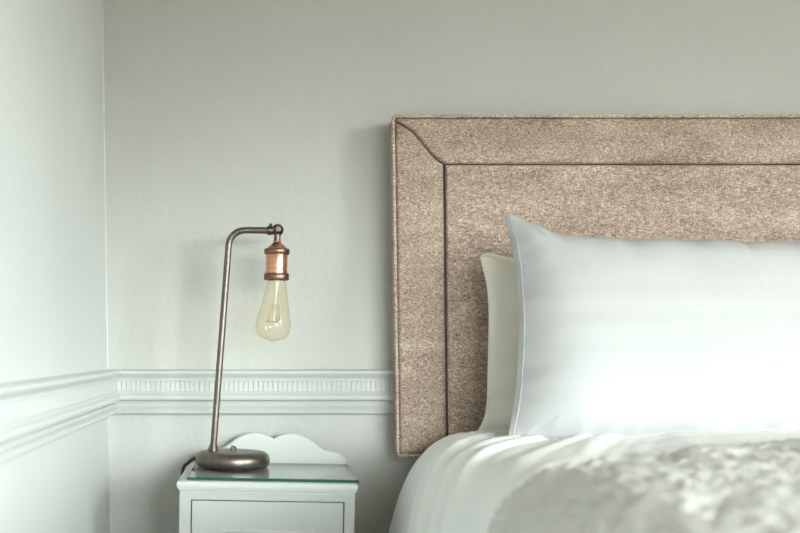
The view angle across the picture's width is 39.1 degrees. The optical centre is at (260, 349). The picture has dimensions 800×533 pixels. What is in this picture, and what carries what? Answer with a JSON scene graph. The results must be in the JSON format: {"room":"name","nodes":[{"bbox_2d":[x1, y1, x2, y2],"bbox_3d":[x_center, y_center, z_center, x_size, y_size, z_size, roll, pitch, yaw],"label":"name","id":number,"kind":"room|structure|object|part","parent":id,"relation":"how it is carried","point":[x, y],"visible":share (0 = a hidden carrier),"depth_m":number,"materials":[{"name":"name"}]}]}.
{"room":"bedroom","nodes":[
{"label":"bedroom","id":0,"kind":"room"},
{"bbox_2d":[0,0,109,532],"bbox_3d":[-0.365,-0.260,0.450,0.163,2.420,3.400,0,0,0],"label":"wall","id":1,"kind":"structure","parent":0,"point":[53,244],"depth_m":1.60,"materials":[{"name":"paint"}]},
{"bbox_2d":[0,369,121,463],"bbox_3d":[-0.281,0.081,0.500,0.032,0.087,3.300,0,0,0],"label":"trim","id":2,"kind":"structure","parent":1,"relation":"attached to","point":[35,413],"depth_m":1.45,"materials":[{"name":"white paint"}]},
{"bbox_2d":[103,0,799,532],"bbox_3d":[1.302,-0.260,2.200,3.597,2.420,0.100,0,0,0],"label":"wall","id":3,"kind":"structure","parent":0,"point":[221,117],"depth_m":2.15,"materials":[{"name":"grey paint"}]},
{"bbox_2d":[110,369,393,413],"bbox_3d":[1.349,0.081,2.137,3.302,0.087,0.026,0,0,0],"label":"trim","id":4,"kind":"structure","parent":3,"relation":"attached to","point":[142,391],"depth_m":2.13,"materials":[{"name":"white paint"}]},
{"bbox_3d":[1.301,1.000,0.500,3.597,0.100,3.500,0,0,0],"label":"floor","id":5,"kind":"structure","parent":0,"visible":0},
{"bbox_2d":[177,432,357,532],"bbox_3d":[0.006,0.554,1.972,0.302,0.793,0.323,1,0,0],"label":"bedside table","id":6,"kind":"object","parent":5,"relation":"on","point":[206,506],"visible":0.64,"depth_m":1.84,"materials":[{"name":"white paint"}]},
{"bbox_3d":[0.005,0.548,1.844,0.290,0.624,0.016,1,0,0],"label":"frame","id":7,"kind":"part","parent":6,"relation":"part of","materials":[{"name":"green paint"}]},
{"bbox_3d":[0.006,0.533,1.844,0.250,0.564,0.014,1,0,0],"label":"door","id":8,"kind":"part","parent":6,"relation":"part of","materials":[{"name":"green paint"}]},
{"bbox_3d":[0.007,0.532,1.838,0.156,0.469,0.008,1,0,0],"label":"panel moulding","id":9,"kind":"part","parent":6,"relation":"part of","materials":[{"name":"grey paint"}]},
{"bbox_2d":[187,463,358,482],"bbox_3d":[0.020,0.215,1.969,0.286,0.005,0.258,1,0,0],"label":"glass top","id":10,"kind":"object","parent":6,"relation":"on","point":[274,469],"visible":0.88,"depth_m":1.93,"materials":[{"name":"clear glass"}]},
{"bbox_2d":[181,223,290,474],"bbox_3d":[-0.067,0.345,2.026,0.232,1.150,0.134,0,0,23],"label":"table lamp","id":11,"kind":"object","parent":10,"relation":"on","point":[276,253],"visible":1,"depth_m":2.01,"materials":[{"name":"grey metal"}]},
{"bbox_3d":[-0.135,0.557,2.083,0.037,0.727,0.080,1,0,0],"label":"cord","id":12,"kind":"part","parent":11,"relation":"part of","materials":[{"name":"black rubber"}]},
{"bbox_2d":[230,441,236,450],"bbox_3d":[-0.051,0.175,2.024,0.012,0.017,0.011,0,0,0],"label":"switch","id":13,"kind":"object","parent":11,"relation":"attached to","point":[233,448],"depth_m":2.02,"materials":[{"name":"metal"}]},
{"bbox_3d":[0.026,-0.093,2.020,0.012,0.084,0.012,5,0,0],"label":"glass stem","id":14,"kind":"part","parent":11,"relation":"part of","materials":[{"name":"white"}]},
{"bbox_2d":[264,241,289,280],"bbox_3d":[0.029,-0.162,2.020,0.047,0.072,0.046,0,0,0],"label":"socket","id":15,"kind":"object","parent":11,"relation":"attached to","point":[276,253],"depth_m":2.00,"materials":[{"name":"orange metal"}]},
{"bbox_2d":[389,114,799,456],"bbox_3d":[0.948,0.255,2.103,1.408,1.390,0.067,0,0,0],"label":"headboard","id":16,"kind":"object","parent":5,"relation":"on","point":[455,179],"visible":0.64,"depth_m":2.08,"materials":[{"name":"beige fabric"}]},
{"bbox_3d":[0.950,0.567,1.070,1.310,0.765,1.960,0,0,0],"label":"bed","id":17,"kind":"object","parent":5,"relation":"on","visible":0},
{"bbox_2d":[388,428,799,532],"bbox_3d":[0.952,0.389,1.037,1.488,0.548,2.007,0,0,0],"label":"duvet","id":18,"kind":"object","parent":17,"relation":"on","point":[460,481],"visible":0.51,"depth_m":1.63,"materials":[{"name":"white fabric"}]},
{"bbox_2d":[478,253,518,430],"bbox_3d":[0.711,-0.006,1.983,0.672,0.338,0.112,0,0,0],"label":"pillow","id":19,"kind":"object","parent":18,"relation":"on","point":[499,271],"visible":0.21,"depth_m":1.97,"materials":[{"name":"beige fabric"}]},
{"bbox_2d":[487,438,799,532],"bbox_3d":[0.741,0.327,0.820,1.069,0.452,1.348,0,0,0],"label":"quilt","id":20,"kind":"object","parent":18,"relation":"on","point":[752,487],"visible":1,"depth_m":1.07,"materials":[{"name":"grey fabric"}]},
{"bbox_2d":[504,214,799,438],"bbox_3d":[0.750,-0.037,1.831,0.709,0.391,0.207,0,0,0],"label":"pillow","id":21,"kind":"object","parent":18,"relation":"on","point":[652,335],"visible":0.93,"depth_m":1.77,"materials":[{"name":"white fabric"}]}
]}

